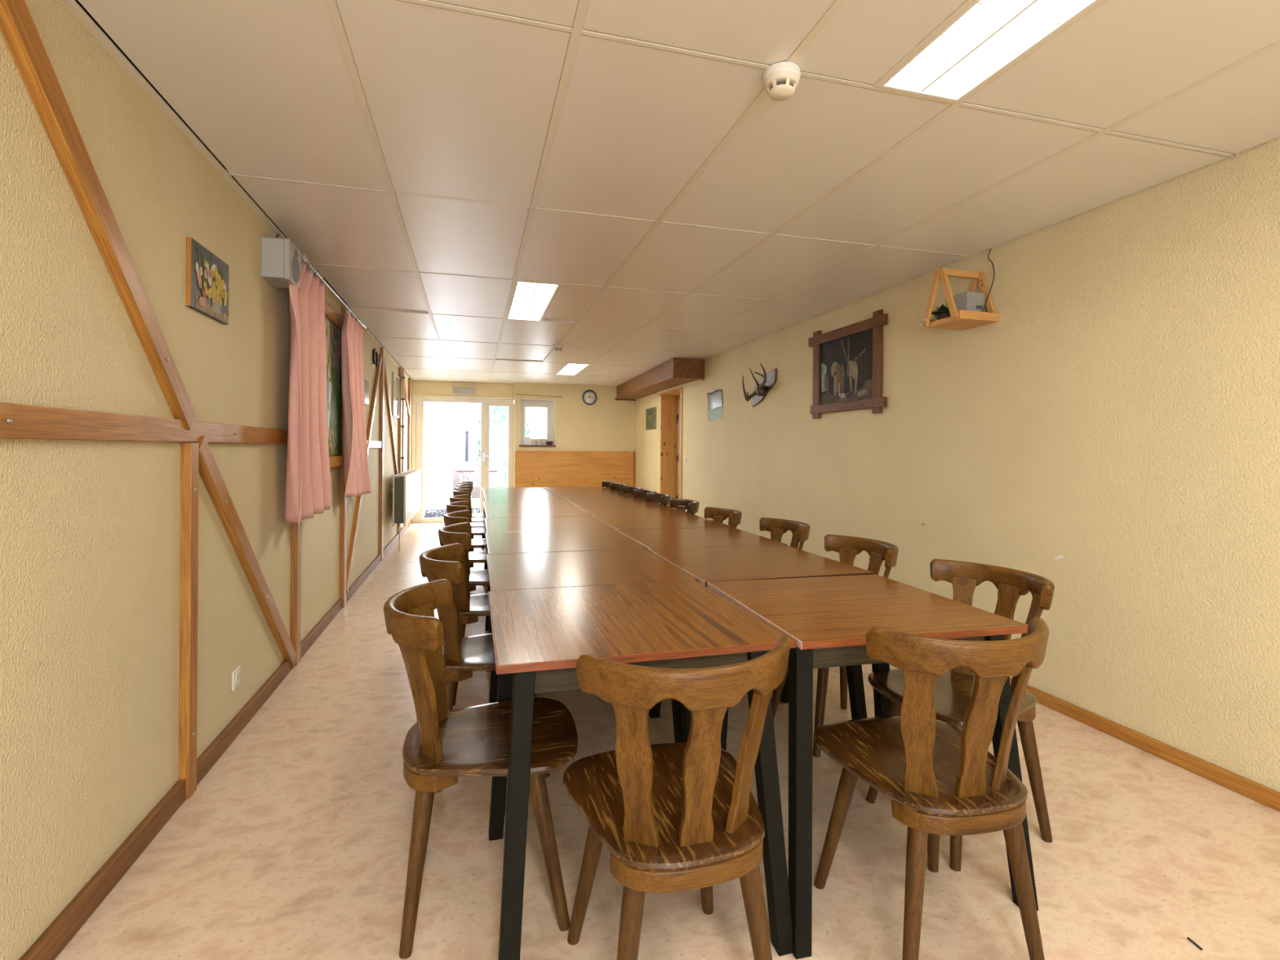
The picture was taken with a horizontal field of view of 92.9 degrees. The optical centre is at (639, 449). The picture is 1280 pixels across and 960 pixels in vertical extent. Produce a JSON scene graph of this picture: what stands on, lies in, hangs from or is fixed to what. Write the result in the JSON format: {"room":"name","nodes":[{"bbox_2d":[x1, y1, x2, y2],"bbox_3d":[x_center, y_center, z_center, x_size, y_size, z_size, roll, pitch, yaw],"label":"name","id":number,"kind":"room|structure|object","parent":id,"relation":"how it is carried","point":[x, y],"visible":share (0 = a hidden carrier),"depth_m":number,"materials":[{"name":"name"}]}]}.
{"room":"community hall","nodes":[
{"label":"community hall","id":0,"kind":"room"},
{"bbox_2d":[0,0,408,959],"bbox_3d":[-2.070,-0.006,3.388,0.200,2.500,14.030,0,0,-15],"label":"wall","id":1,"kind":"structure","parent":0,"point":[90,531],"depth_m":1.76,"materials":[{"name":"beige paint"}]},
{"bbox_2d":[0,0,196,430],"bbox_3d":[-1.458,-0.672,1.615,0.034,1.211,1.220,0,0,-15],"label":"diagonal wooden beam","id":2,"kind":"structure","parent":1,"relation":"attached to","point":[18,28],"depth_m":1.59,"materials":[{"name":"wood"}]},
{"bbox_2d":[0,402,288,444],"bbox_3d":[-1.048,-0.058,0.091,0.026,0.085,7.130,0,0,-15],"label":"horizontal wooden beam","id":3,"kind":"structure","parent":1,"relation":"attached to","point":[28,421],"depth_m":1.70,"materials":[{"name":"wood"}]},
{"bbox_2d":[178,442,199,799],"bbox_3d":[-1.626,0.612,2.194,0.034,1.270,0.062,0,0,-15],"label":"vertical wooden beam","id":4,"kind":"structure","parent":1,"relation":"attached to","point":[189,451],"depth_m":2.17,"materials":[{"name":"wood"}]},
{"bbox_2d":[185,236,228,324],"bbox_3d":[-1.671,-0.640,2.361,0.019,0.247,0.351,0,0,-15],"label":"flower painting","id":5,"kind":"object","parent":1,"relation":"attached to","point":[206,293],"visible":1,"depth_m":2.32,"materials":[{"name":"fabric"}]},
{"bbox_2d":[18,520,411,959],"bbox_3d":[-1.958,1.207,3.374,0.025,0.075,13.940,0,0,-15],"label":"baseboard","id":6,"kind":"structure","parent":1,"relation":"attached to","point":[62,930],"depth_m":1.93,"materials":[{"name":"wood"}]},
{"bbox_2d":[231,666,240,691],"bbox_3d":[-1.770,1.007,2.672,0.015,0.084,0.084,0,0,-15],"label":"wall socket","id":7,"kind":"object","parent":1,"relation":"attached to","point":[236,674],"visible":1,"depth_m":2.65,"materials":[{"name":"white plastic"}]},
{"bbox_2d":[235,671,240,684],"bbox_3d":[-1.766,1.007,2.673,0.007,0.056,0.056,0,0,-15],"label":"outlet","id":8,"kind":"object","parent":7,"relation":"attached to","point":[237,674],"depth_m":2.67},
{"bbox_2d":[198,435,296,666],"bbox_3d":[-1.807,0.590,2.855,0.034,1.281,1.310,0,0,-15],"label":"trim","id":9,"kind":"structure","parent":1,"relation":"attached to","point":[209,472],"depth_m":2.66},
{"bbox_2d":[261,234,301,289],"bbox_3d":[-1.813,-0.982,3.093,0.128,0.291,0.253,0,0,-15],"label":"wall speaker","id":10,"kind":"object","parent":1,"relation":"attached to","point":[281,260],"visible":0.98,"depth_m":2.98,"materials":[{"name":"grey plastic"}]},
{"bbox_2d":[291,256,299,283],"bbox_3d":[-1.750,-0.912,3.096,0.004,0.132,0.132,0,0,-15],"label":"grille","id":11,"kind":"object","parent":10,"relation":"attached to","point":[295,260],"depth_m":3.08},
{"bbox_2d":[290,253,303,666],"bbox_3d":[-1.988,0.055,3.530,0.034,2.378,0.085,0,0,-15],"label":"trim","id":12,"kind":"structure","parent":1,"relation":"attached to","point":[296,529],"depth_m":3.49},
{"bbox_2d":[292,241,368,330],"bbox_3d":[-2.118,-1.032,4.185,0.115,0.055,2.327,0,0,-15],"label":"curtain rod","id":13,"kind":"object","parent":1,"relation":"attached to","point":[304,259],"visible":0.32,"depth_m":4.01,"materials":[{"name":"metal"}]},
{"bbox_2d":[284,251,330,524],"bbox_3d":[-1.872,-0.336,3.434,0.116,1.441,0.767,0,0,-15],"label":"curtain","id":14,"kind":"object","parent":13,"relation":"hanging from","point":[308,483],"visible":0.97,"depth_m":3.31,"materials":[{"name":"pink fabric"}]},
{"bbox_2d":[341,304,371,497],"bbox_3d":[-2.244,-0.339,4.788,0.117,1.442,0.954,0,0,-15],"label":"curtain","id":15,"kind":"object","parent":13,"relation":"hanging from","point":[355,458],"visible":1,"depth_m":4.60,"materials":[{"name":"pink fabric"}]},
{"bbox_2d":[324,316,342,455],"bbox_3d":[-2.164,-0.438,4.153,0.018,0.974,1.218,0,0,-15],"label":"picture","id":16,"kind":"object","parent":1,"relation":"attached to","point":[333,335],"visible":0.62,"depth_m":4.45,"materials":[{"name":"paint"}]},
{"bbox_2d":[324,299,344,330],"bbox_3d":[-2.143,-0.950,4.149,0.050,0.090,1.180,0,0,-15],"label":"trim","id":17,"kind":"structure","parent":1,"relation":"attached to","point":[331,314],"depth_m":4.30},
{"bbox_2d":[328,455,343,467],"bbox_3d":[-2.153,0.089,4.159,0.050,0.078,1.200,0,0,-15],"label":"trim","id":18,"kind":"structure","parent":1,"relation":"attached to","point":[334,461],"depth_m":4.38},
{"bbox_2d":[338,303,348,608],"bbox_3d":[-2.337,0.053,4.803,0.036,2.378,0.100,0,0,-15],"label":"trim","id":19,"kind":"structure","parent":1,"relation":"attached to","point":[343,500],"depth_m":4.76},
{"bbox_2d":[346,354,382,594],"bbox_3d":[-2.609,0.070,5.786,0.032,2.206,1.875,0,0,-15],"label":"trim","id":20,"kind":"structure","parent":1,"relation":"attached to","point":[358,501],"depth_m":5.43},
{"bbox_2d":[364,378,368,404],"bbox_3d":[-2.617,-0.548,5.793,0.012,0.225,0.380,0,0,-15],"label":"print","id":21,"kind":"object","parent":1,"relation":"attached to","point":[366,382],"visible":0.53,"depth_m":5.86},
{"bbox_2d":[367,440,381,448],"bbox_3d":[-2.615,-0.049,5.800,0.026,0.077,1.930,0,0,-15],"label":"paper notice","id":22,"kind":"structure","parent":1,"relation":"attached to","point":[373,444],"depth_m":6.29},
{"bbox_2d":[372,348,377,366],"bbox_3d":[-2.761,-0.963,6.354,0.018,0.176,0.260,0,0,-15],"label":"horseshoe","id":23,"kind":"object","parent":1,"relation":"attached to","point":[375,350],"visible":1,"depth_m":6.33,"materials":[{"name":"black metal"}]},
{"bbox_2d":[378,346,384,560],"bbox_3d":[-2.885,0.049,6.799,0.034,2.378,0.120,0,0,-15],"label":"trim","id":24,"kind":"structure","parent":1,"relation":"attached to","point":[381,348],"depth_m":6.74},
{"bbox_2d":[384,358,398,474],"bbox_3d":[-3.103,-0.289,7.594,0.030,1.507,1.468,0,0,-15],"label":"trim","id":25,"kind":"structure","parent":1,"relation":"attached to","point":[386,384],"depth_m":7.49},
{"bbox_2d":[391,371,399,417],"bbox_3d":[-3.223,-0.705,8.032,0.026,0.560,0.600,0,0,-15],"label":"framed picture","id":26,"kind":"object","parent":1,"relation":"attached to","point":[395,378],"visible":0.97,"depth_m":7.96},
{"bbox_2d":[394,374,398,415],"bbox_3d":[-3.227,-0.705,8.031,0.018,0.520,0.560,0,0,-15],"label":"print","id":27,"kind":"object","parent":26,"relation":"attached to","point":[396,377],"depth_m":8.05},
{"bbox_2d":[397,366,401,537],"bbox_3d":[-3.343,0.045,8.467,0.034,2.378,0.120,0,0,-15],"label":"trim","id":28,"kind":"structure","parent":1,"relation":"attached to","point":[399,433],"depth_m":8.41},
{"bbox_2d":[400,368,404,471],"bbox_3d":[-3.313,-0.409,8.506,0.040,1.448,0.040,0,0,-15],"label":"pipe","id":29,"kind":"object","parent":1,"relation":"attached to","point":[402,425],"visible":1,"depth_m":8.49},
{"bbox_2d":[401,370,409,415],"bbox_3d":[-3.535,-0.832,9.180,0.030,0.598,1.016,0,0,-15],"label":"trim","id":30,"kind":"structure","parent":1,"relation":"attached to","point":[405,388],"depth_m":9.23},
{"bbox_2d":[404,405,407,428],"bbox_3d":[-3.563,-0.487,9.225,0.009,0.330,0.560,0,0,-15],"label":"paper notice","id":31,"kind":"object","parent":1,"relation":"attached to","point":[405,407],"visible":0.64,"depth_m":9.26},
{"bbox_2d":[391,469,421,551],"bbox_3d":[-3.220,0.775,8.399,0.200,0.920,2.240,0,0,-15],"label":"radiator","id":32,"kind":"object","parent":1,"relation":"attached to","point":[406,485],"visible":1,"depth_m":7.47,"materials":[{"name":"metal"}]},
{"bbox_2d":[392,469,421,476],"bbox_3d":[-3.192,0.325,8.405,0.148,0.018,2.240,0,0,-15],"label":"grille","id":33,"kind":"object","parent":32,"relation":"attached to","point":[411,473],"depth_m":8.18,"materials":[{"name":"metal"}]},
{"bbox_2d":[407,377,411,526],"bbox_3d":[-3.687,0.043,9.721,0.034,2.378,0.140,0,0,-15],"label":"trim","id":34,"kind":"structure","parent":1,"relation":"attached to","point":[410,378],"depth_m":9.66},
{"bbox_2d":[427,485,507,517],"bbox_3d":[-6.271,1.294,24.709,17.000,0.240,29.030,0,0,-15],"label":"ground","id":35,"kind":"structure","parent":0,"point":[475,503],"depth_m":13.24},
{"bbox_2d":[425,422,455,510],"bbox_3d":[-5.156,0.347,15.437,0.730,1.750,7.500,0,0,-15],"label":"wall","id":36,"kind":"structure","parent":35,"relation":"on","point":[440,437],"depth_m":11.89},
{"bbox_2d":[422,506,479,517],"bbox_3d":[-3.261,1.176,11.380,1.791,0.027,1.773,0,0,-15],"label":"gravel","id":37,"kind":"object","parent":35,"relation":"on","point":[432,514],"visible":0.22,"depth_m":11.26,"materials":[{"name":"gravel"}]},
{"bbox_2d":[464,430,469,461],"bbox_3d":[-4.655,0.335,16.352,0.124,1.700,0.121,0,0,-15],"label":"fence post","id":38,"kind":"object","parent":35,"relation":"on","point":[466,432],"visible":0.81,"depth_m":16.31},
{"bbox_2d":[452,461,504,498],"bbox_3d":[-3.896,0.747,14.725,1.210,0.892,0.060,0,0,-15],"label":"fence","id":39,"kind":"object","parent":35,"relation":"on","point":[476,491],"visible":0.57,"depth_m":14.67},
{"bbox_2d":[465,469,492,497],"bbox_3d":[-3.458,0.814,13.083,0.540,0.769,0.550,0,0,-23],"label":"plastic chair","id":40,"kind":"object","parent":35,"relation":"on","point":[478,470],"visible":0.46,"depth_m":12.87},
{"bbox_2d":[456,469,504,482],"bbox_3d":[-3.530,0.836,14.069,1.350,0.715,0.700,0,0,-15],"label":"garden table","id":41,"kind":"object","parent":35,"relation":"on","point":[461,471],"visible":0.38,"depth_m":13.65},
{"bbox_2d":[473,404,508,487],"bbox_3d":[-3.889,-0.993,16.576,1.296,4.366,1.256,0,0,-15],"label":"conifer tree","id":42,"kind":"object","parent":35,"relation":"on","point":[499,415],"visible":0.22,"depth_m":16.17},
{"bbox_2d":[492,469,507,488],"bbox_3d":[-2.986,0.817,13.420,0.540,0.769,0.550,0,0,-9],"label":"plastic chair","id":43,"kind":"object","parent":35,"relation":"on","point":[495,474],"visible":0.54,"depth_m":13.19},
{"bbox_2d":[524,407,533,438],"bbox_3d":[-3.697,-0.602,17.842,1.346,3.589,1.358,0,0,-15],"label":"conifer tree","id":44,"kind":"object","parent":35,"relation":"on","point":[527,431],"visible":0.06,"depth_m":17.73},
{"bbox_2d":[410,378,635,487],"bbox_3d":[-1.976,-0.006,10.641,4.020,2.500,0.370,0,0,-15],"label":"wall","id":45,"kind":"structure","parent":0,"point":[607,424],"depth_m":10.68,"materials":[{"name":"beige paint"}]},
{"bbox_2d":[411,394,514,523],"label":"door","id":46,"kind":"structure","parent":45,"relation":"in","point":[419,406],"depth_m":10.44,"materials":[{"name":"white plastic"}]},
{"bbox_2d":[451,386,475,395],"bbox_3d":[-2.990,-0.988,10.317,0.380,0.140,0.055,0,0,-15],"label":"emergency light","id":47,"kind":"object","parent":45,"relation":"attached to","point":[455,390],"visible":1,"depth_m":10.29,"materials":[{"name":"white plastic"}]},
{"bbox_2d":[519,398,555,447],"bbox_3d":[-1.796,-0.453,10.615,0.627,0.827,0.275,0,0,-15],"label":"window","id":48,"kind":"structure","parent":45,"relation":"in","point":[549,404],"depth_m":10.66,"materials":[{"name":"white plastic"}]},
{"bbox_2d":[582,390,596,404],"bbox_3d":[-0.887,-0.911,10.730,0.264,0.264,0.032,0,0,-15],"label":"wall clock","id":49,"kind":"object","parent":45,"relation":"attached to","point":[589,397],"visible":1,"depth_m":10.73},
{"bbox_2d":[635,392,660,493],"bbox_3d":[0.238,0.010,10.357,0.300,2.500,1.750,0,0,-15],"label":"wall","id":50,"kind":"structure","parent":0,"point":[647,442],"depth_m":10.20,"materials":[{"name":"beige paint"}]},
{"bbox_2d":[645,407,656,430],"bbox_3d":[0.181,-0.498,9.993,0.015,0.355,0.580,0,0,-15],"label":"print","id":51,"kind":"object","parent":50,"relation":"attached to","point":[651,413],"visible":1,"depth_m":9.97},
{"bbox_2d":[54,522,1279,959],"bbox_3d":[0.069,1.288,3.874,4.600,0.060,14.230,0,0,-15],"label":"floor","id":52,"kind":"structure","parent":0,"point":[294,844],"depth_m":1.86,"materials":[{"name":"tile"}]},
{"bbox_2d":[443,510,489,591],"bbox_3d":[-0.975,0.830,3.867,0.529,0.849,0.489,0,0,-14],"label":"dining chair","id":53,"kind":"object","parent":52,"relation":"on","point":[476,577],"visible":0.34,"depth_m":3.77,"materials":[{"name":"brown wood"}]},
{"bbox_2d":[445,500,487,568],"bbox_3d":[-1.188,0.829,4.585,0.529,0.849,0.489,0,0,-15],"label":"dining chair","id":54,"kind":"object","parent":52,"relation":"on","point":[477,557],"visible":0.28,"depth_m":4.46,"materials":[{"name":"brown wood"}]},
{"bbox_2d":[449,494,486,551],"bbox_3d":[-1.369,0.828,5.245,0.529,0.849,0.489,0,0,-16],"label":"dining chair","id":55,"kind":"object","parent":52,"relation":"on","point":[476,543],"visible":0.22,"depth_m":5.12,"materials":[{"name":"brown wood"}]},
{"bbox_2d":[453,488,486,538],"bbox_3d":[-1.566,0.826,5.981,0.529,0.849,0.489,0,0,-14],"label":"dining chair","id":56,"kind":"object","parent":52,"relation":"on","point":[481,531],"visible":0.23,"depth_m":5.83,"materials":[{"name":"brown wood"}]},
{"bbox_2d":[454,485,485,528],"bbox_3d":[-1.694,0.825,6.449,0.529,0.849,0.489,0,0,-15],"label":"dining chair","id":57,"kind":"object","parent":52,"relation":"on","point":[482,524],"visible":0.23,"depth_m":6.47,"materials":[{"name":"brown wood"}]},
{"bbox_2d":[456,483,485,522],"bbox_3d":[-1.814,0.825,6.922,0.529,0.849,0.489,0,0,-15],"label":"dining chair","id":58,"kind":"object","parent":52,"relation":"on","point":[481,518],"visible":0.27,"depth_m":6.93,"materials":[{"name":"brown wood"}]},
{"bbox_2d":[458,480,485,517],"bbox_3d":[-1.933,0.824,7.394,0.529,0.849,0.489,0,0,-15],"label":"dining chair","id":59,"kind":"object","parent":52,"relation":"on","point":[476,514],"visible":0.28,"depth_m":7.35,"materials":[{"name":"brown wood"}]},
{"bbox_2d":[383,578,577,959],"bbox_3d":[-0.446,0.834,1.728,0.529,0.849,0.489,0,0,-14],"label":"dining chair","id":60,"kind":"object","parent":52,"relation":"on","point":[443,746],"visible":0.91,"depth_m":1.60,"materials":[{"name":"brown wood"}]},
{"bbox_2d":[418,542,549,791],"bbox_3d":[-0.614,0.833,2.456,0.529,0.849,0.489,0,0,-16],"label":"dining chair","id":61,"kind":"object","parent":52,"relation":"on","point":[464,655],"visible":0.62,"depth_m":2.29,"materials":[{"name":"brown wood"}]},
{"bbox_2d":[438,522,537,706],"bbox_3d":[-0.786,0.832,3.197,0.529,0.849,0.489,0,0,-15],"label":"dining chair","id":62,"kind":"object","parent":52,"relation":"on","point":[470,606],"visible":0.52,"depth_m":3.03,"materials":[{"name":"brown wood"}]},
{"bbox_2d":[480,487,564,548],"bbox_3d":[-1.363,0.871,6.789,0.759,0.755,2.086,0,0,-15],"label":"dining table","id":63,"kind":"object","parent":52,"relation":"on","point":[499,494],"visible":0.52,"depth_m":6.65,"materials":[{"name":"laminate"}]},
{"bbox_2d":[483,500,591,586],"bbox_3d":[-0.912,0.874,5.129,0.775,0.755,1.506,0,0,-15],"label":"dining table","id":64,"kind":"object","parent":52,"relation":"on","point":[517,508],"visible":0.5,"depth_m":5.04,"materials":[{"name":"laminate"}]},
{"bbox_2d":[484,515,614,631],"bbox_3d":[-0.629,0.876,4.061,0.781,0.755,0.856,0,0,-15],"label":"dining table","id":65,"kind":"object","parent":52,"relation":"on","point":[571,522],"visible":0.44,"depth_m":4.06,"materials":[{"name":"laminate"}]},
{"bbox_2d":[484,528,647,671],"bbox_3d":[-0.433,0.877,3.316,0.783,0.755,0.836,0,0,-15],"label":"dining table","id":66,"kind":"object","parent":52,"relation":"on","point":[522,542],"visible":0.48,"depth_m":3.28,"materials":[{"name":"laminate"}]},
{"bbox_2d":[514,450,635,494],"bbox_3d":[-1.115,0.639,10.668,2.125,1.222,0.034,0,0,-15],"label":"plywood panel","id":67,"kind":"object","parent":52,"relation":"on","point":[532,468],"visible":0.62,"depth_m":10.63,"materials":[{"name":"brown wood"}]},
{"bbox_2d":[542,486,622,494],"bbox_3d":[-0.729,0.874,7.388,0.803,0.757,1.266,0,0,-15],"label":"dining table","id":68,"kind":"object","parent":52,"relation":"on","point":[568,490],"visible":0.32,"depth_m":7.36,"materials":[{"name":"laminate"}]},
{"bbox_2d":[486,548,698,815],"bbox_3d":[-0.242,0.879,2.578,0.780,0.755,0.841,0,0,-15],"label":"dining table","id":69,"kind":"object","parent":52,"relation":"on","point":[528,571],"visible":0.48,"depth_m":2.52,"materials":[{"name":"laminate"}]},
{"bbox_2d":[601,480,618,490],"bbox_3d":[-0.530,0.834,7.622,0.529,0.849,0.489,0,0,-15],"label":"dining chair","id":70,"kind":"object","parent":52,"relation":"on","point":[606,484],"visible":0.17,"depth_m":7.83,"materials":[{"name":"brown wood"}]},
{"bbox_2d":[555,493,666,508],"bbox_3d":[-0.353,0.877,6.029,0.807,0.758,1.706,0,0,-15],"label":"dining table","id":71,"kind":"object","parent":52,"relation":"on","point":[581,500],"visible":0.32,"depth_m":5.90,"materials":[{"name":"laminate"}]},
{"bbox_2d":[610,483,628,493],"bbox_3d":[-0.400,0.834,7.150,0.529,0.849,0.489,0,0,-14],"label":"dining chair","id":72,"kind":"object","parent":52,"relation":"on","point":[618,487],"visible":0.2,"depth_m":7.33,"materials":[{"name":"brown wood"}]},
{"bbox_2d":[622,486,644,497],"bbox_3d":[-0.226,0.836,6.513,0.529,0.849,0.489,0,0,-15],"label":"dining chair","id":73,"kind":"object","parent":52,"relation":"on","point":[628,490],"visible":0.08,"depth_m":6.71,"materials":[{"name":"brown wood"}]},
{"bbox_2d":[579,506,693,516],"bbox_3d":[-0.050,0.879,4.923,0.808,0.757,0.741,0,0,-15],"label":"dining table","id":74,"kind":"object","parent":52,"relation":"on","point":[646,510],"visible":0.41,"depth_m":4.92,"materials":[{"name":"laminate"}]},
{"bbox_2d":[488,580,796,959],"bbox_3d":[-0.052,0.880,1.837,0.773,0.755,0.841,0,0,-15],"label":"dining table","id":75,"kind":"object","parent":52,"relation":"on","point":[540,636],"visible":0.89,"depth_m":1.58,"materials":[{"name":"laminate"}]},
{"bbox_2d":[634,488,657,499],"bbox_3d":[-0.097,0.837,6.046,0.529,0.849,0.489,0,0,-15],"label":"dining chair","id":76,"kind":"object","parent":52,"relation":"on","point":[640,493],"visible":0.15,"depth_m":6.25,"materials":[{"name":"brown wood"}]},
{"bbox_2d":[645,492,671,506],"bbox_3d":[0.021,0.837,5.577,0.529,0.849,0.489,0,0,-16],"label":"dining chair","id":77,"kind":"object","parent":52,"relation":"on","point":[661,499],"visible":0.29,"depth_m":5.74,"materials":[{"name":"brown wood"}]},
{"bbox_2d":[593,514,733,530],"bbox_3d":[0.128,0.880,4.212,0.801,0.758,0.876,0,0,-15],"label":"dining table","id":78,"kind":"object","parent":52,"relation":"on","point":[660,521],"visible":0.39,"depth_m":4.19,"materials":[{"name":"laminate"}]},
{"bbox_2d":[562,635,791,959],"bbox_3d":[0.069,0.838,1.406,0.489,0.849,0.529,0,0,-16],"label":"dining chair","id":79,"kind":"object","parent":52,"relation":"on","point":[681,816],"visible":1,"depth_m":1.23,"materials":[{"name":"brown wood"}]},
{"bbox_2d":[669,497,699,515],"bbox_3d":[0.214,0.839,4.913,0.529,0.849,0.489,0,0,-15],"label":"dining chair","id":80,"kind":"object","parent":52,"relation":"on","point":[692,506],"visible":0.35,"depth_m":5.07,"materials":[{"name":"brown wood"}]},
{"bbox_2d":[617,527,787,692],"bbox_3d":[0.315,0.882,3.465,0.795,0.757,0.816,0,0,-15],"label":"dining table","id":81,"kind":"object","parent":52,"relation":"on","point":[676,538],"visible":0.3,"depth_m":3.45,"materials":[{"name":"laminate"}]},
{"bbox_2d":[704,506,742,528],"bbox_3d":[0.424,0.840,4.146,0.529,0.849,0.489,0,0,-15],"label":"dining chair","id":82,"kind":"object","parent":52,"relation":"on","point":[717,514],"visible":0.23,"depth_m":4.31,"materials":[{"name":"brown wood"}]},
{"bbox_2d":[648,544,874,719],"bbox_3d":[0.493,0.883,2.733,0.788,0.758,0.841,0,0,-15],"label":"dining table","id":83,"kind":"object","parent":52,"relation":"on","point":[749,562],"visible":0.42,"depth_m":2.65,"materials":[{"name":"laminate"}]},
{"bbox_2d":[759,517,809,550],"bbox_3d":[0.695,0.842,3.480,0.529,0.849,0.489,0,0,-16],"label":"dining chair","id":84,"kind":"object","parent":52,"relation":"on","point":[800,531],"visible":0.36,"depth_m":3.63,"materials":[{"name":"brown wood"}]},
{"bbox_2d":[771,534,898,757],"bbox_3d":[0.875,0.843,2.746,0.529,0.849,0.489,0,0,-17],"label":"dining chair","id":85,"kind":"object","parent":52,"relation":"on","point":[847,547],"visible":0.29,"depth_m":2.83,"materials":[{"name":"brown wood"}]},
{"bbox_2d":[706,574,1038,959],"bbox_3d":[0.673,0.884,1.988,0.777,0.757,0.817,0,0,-13],"label":"dining table","id":86,"kind":"object","parent":52,"relation":"on","point":[829,619],"visible":0.65,"depth_m":1.73,"materials":[{"name":"laminate"}]},
{"bbox_2d":[813,617,1048,959],"bbox_3d":[0.744,0.843,1.589,0.489,0.849,0.529,0,0,-11],"label":"dining chair","id":87,"kind":"object","parent":52,"relation":"on","point":[939,777],"visible":1,"depth_m":1.42,"materials":[{"name":"brown wood"}]},
{"bbox_2d":[866,559,1054,871],"bbox_3d":[1.091,0.845,2.081,0.529,0.849,0.489,0,0,-19],"label":"dining chair","id":88,"kind":"object","parent":52,"relation":"on","point":[953,690],"visible":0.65,"depth_m":2.08,"materials":[{"name":"brown wood"}]},
{"bbox_2d":[59,0,1279,386],"bbox_3d":[0.067,-1.174,3.941,4.600,0.132,14.170,0,0,-15],"label":"ceiling","id":89,"kind":"structure","parent":0,"point":[428,159],"depth_m":2.22,"materials":[{"name":"tile"}]},
{"bbox_2d":[506,280,559,320],"bbox_3d":[-0.849,-1.137,4.706,0.292,0.027,1.235,0,0,-15],"label":"recessed light","id":90,"kind":"object","parent":89,"relation":"in","point":[531,300],"visible":0.96,"depth_m":4.65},
{"bbox_2d":[553,344,563,351],"bbox_3d":[-0.885,-1.093,6.599,0.110,0.067,0.110,0,0,-44],"label":"smoke detector","id":91,"kind":"object","parent":89,"relation":"attached to","point":[557,348],"visible":1,"depth_m":6.56,"materials":[{"name":"white plastic"}]},
{"bbox_2d":[555,363,590,375],"bbox_3d":[-0.969,-1.137,8.624,0.295,0.027,1.225,0,0,-15],"label":"recessed light","id":92,"kind":"object","parent":89,"relation":"in","point":[572,369],"visible":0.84,"depth_m":8.63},
{"bbox_2d":[558,364,586,373],"bbox_3d":[-0.969,-1.146,8.624,0.271,0.006,1.201,0,0,-15],"label":"diffuser","id":93,"kind":"object","parent":92,"relation":"attached to","point":[569,368],"depth_m":8.63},
{"bbox_2d":[614,357,704,400],"bbox_3d":[0.161,-0.990,9.199,0.415,0.258,3.548,0,0,-14],"label":"beam","id":94,"kind":"structure","parent":89,"relation":"attached to","point":[674,372],"depth_m":8.17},
{"bbox_2d":[762,62,800,101],"bbox_3d":[0.421,-1.084,1.809,0.110,0.067,0.110,0,0,-44],"label":"smoke detector","id":95,"kind":"object","parent":89,"relation":"attached to","point":[780,79],"visible":1,"depth_m":1.78,"materials":[{"name":"white plastic"}]},
{"bbox_2d":[771,80,791,88],"bbox_3d":[0.421,-1.071,1.809,0.060,0.020,0.060,0,0,-44],"label":"vent","id":96,"kind":"object","parent":95,"relation":"attached to","point":[775,84],"depth_m":1.78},
{"bbox_2d":[982,248,995,311],"bbox_3d":[1.907,-0.917,3.342,0.060,0.378,0.046,0,0,-15],"label":"power cord","id":97,"kind":"object","parent":89,"relation":"hanging from","point":[990,249],"visible":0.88,"depth_m":3.34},
{"bbox_2d":[877,0,1100,102],"bbox_3d":[1.036,-1.123,1.319,0.295,0.027,1.225,0,0,-15],"label":"recessed light","id":98,"kind":"object","parent":89,"relation":"in","point":[987,37],"visible":0.9,"depth_m":1.69,"materials":[{"name":"plastic"}]},
{"bbox_2d":[657,137,1279,792],"bbox_3d":[2.061,0.022,3.599,0.360,2.500,12.250,0,0,-15],"label":"wall","id":99,"kind":"structure","parent":0,"point":[1117,418],"depth_m":2.79,"materials":[{"name":"beige paint"}]},
{"bbox_2d":[657,386,683,509],"bbox_3d":[0.588,0.202,8.932,0.375,2.120,1.185,0,0,-15],"label":"door","id":100,"kind":"structure","parent":99,"relation":"in","point":[671,401],"depth_m":9.47,"materials":[{"name":"brown wood"}]},
{"bbox_2d":[706,389,723,421],"bbox_3d":[0.881,-0.516,7.199,0.020,0.356,0.480,0,0,-15],"label":"print","id":101,"kind":"object","parent":99,"relation":"attached to","point":[715,399],"visible":1,"depth_m":7.17},
{"bbox_2d":[742,363,777,407],"bbox_3d":[1.156,-0.618,5.904,0.204,0.376,0.601,0,0,-15],"label":"trophy","id":102,"kind":"object","parent":99,"relation":"attached to","point":[763,385],"visible":1,"depth_m":5.91,"materials":[{"name":"brown wood"}]},
{"bbox_2d":[808,309,887,418],"bbox_3d":[1.566,-0.615,4.672,0.032,0.722,0.985,0,0,-15],"label":"framed painting","id":103,"kind":"object","parent":99,"relation":"attached to","point":[847,361],"visible":1,"depth_m":4.60,"materials":[{"name":"wood"}]},
{"bbox_2d":[922,267,999,330],"bbox_3d":[1.788,-0.848,3.406,0.281,0.304,0.264,0,0,-15],"label":"wall shelf","id":104,"kind":"object","parent":99,"relation":"attached to","point":[961,320],"visible":0.94,"depth_m":3.38,"materials":[{"name":"brown wood"}]},
{"bbox_2d":[916,298,950,327],"bbox_3d":[1.701,-0.774,3.467,0.243,0.155,0.120,0,0,6],"label":"potted plant","id":105,"kind":"object","parent":104,"relation":"on","point":[943,312],"visible":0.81,"depth_m":3.45,"materials":[{"name":"green plant"}]},
{"bbox_2d":[949,291,985,316],"bbox_3d":[1.831,-0.787,3.415,0.130,0.155,0.132,0,0,-19],"label":"box","id":106,"kind":"object","parent":104,"relation":"on","point":[967,300],"visible":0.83,"depth_m":3.36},
{"bbox_2d":[1008,676,1279,811],"bbox_3d":[2.023,1.241,2.984,0.022,0.062,11.080,0,0,-15],"label":"baseboard","id":107,"kind":"structure","parent":99,"relation":"attached to","point":[1264,795],"depth_m":2.49,"materials":[{"name":"wood"}]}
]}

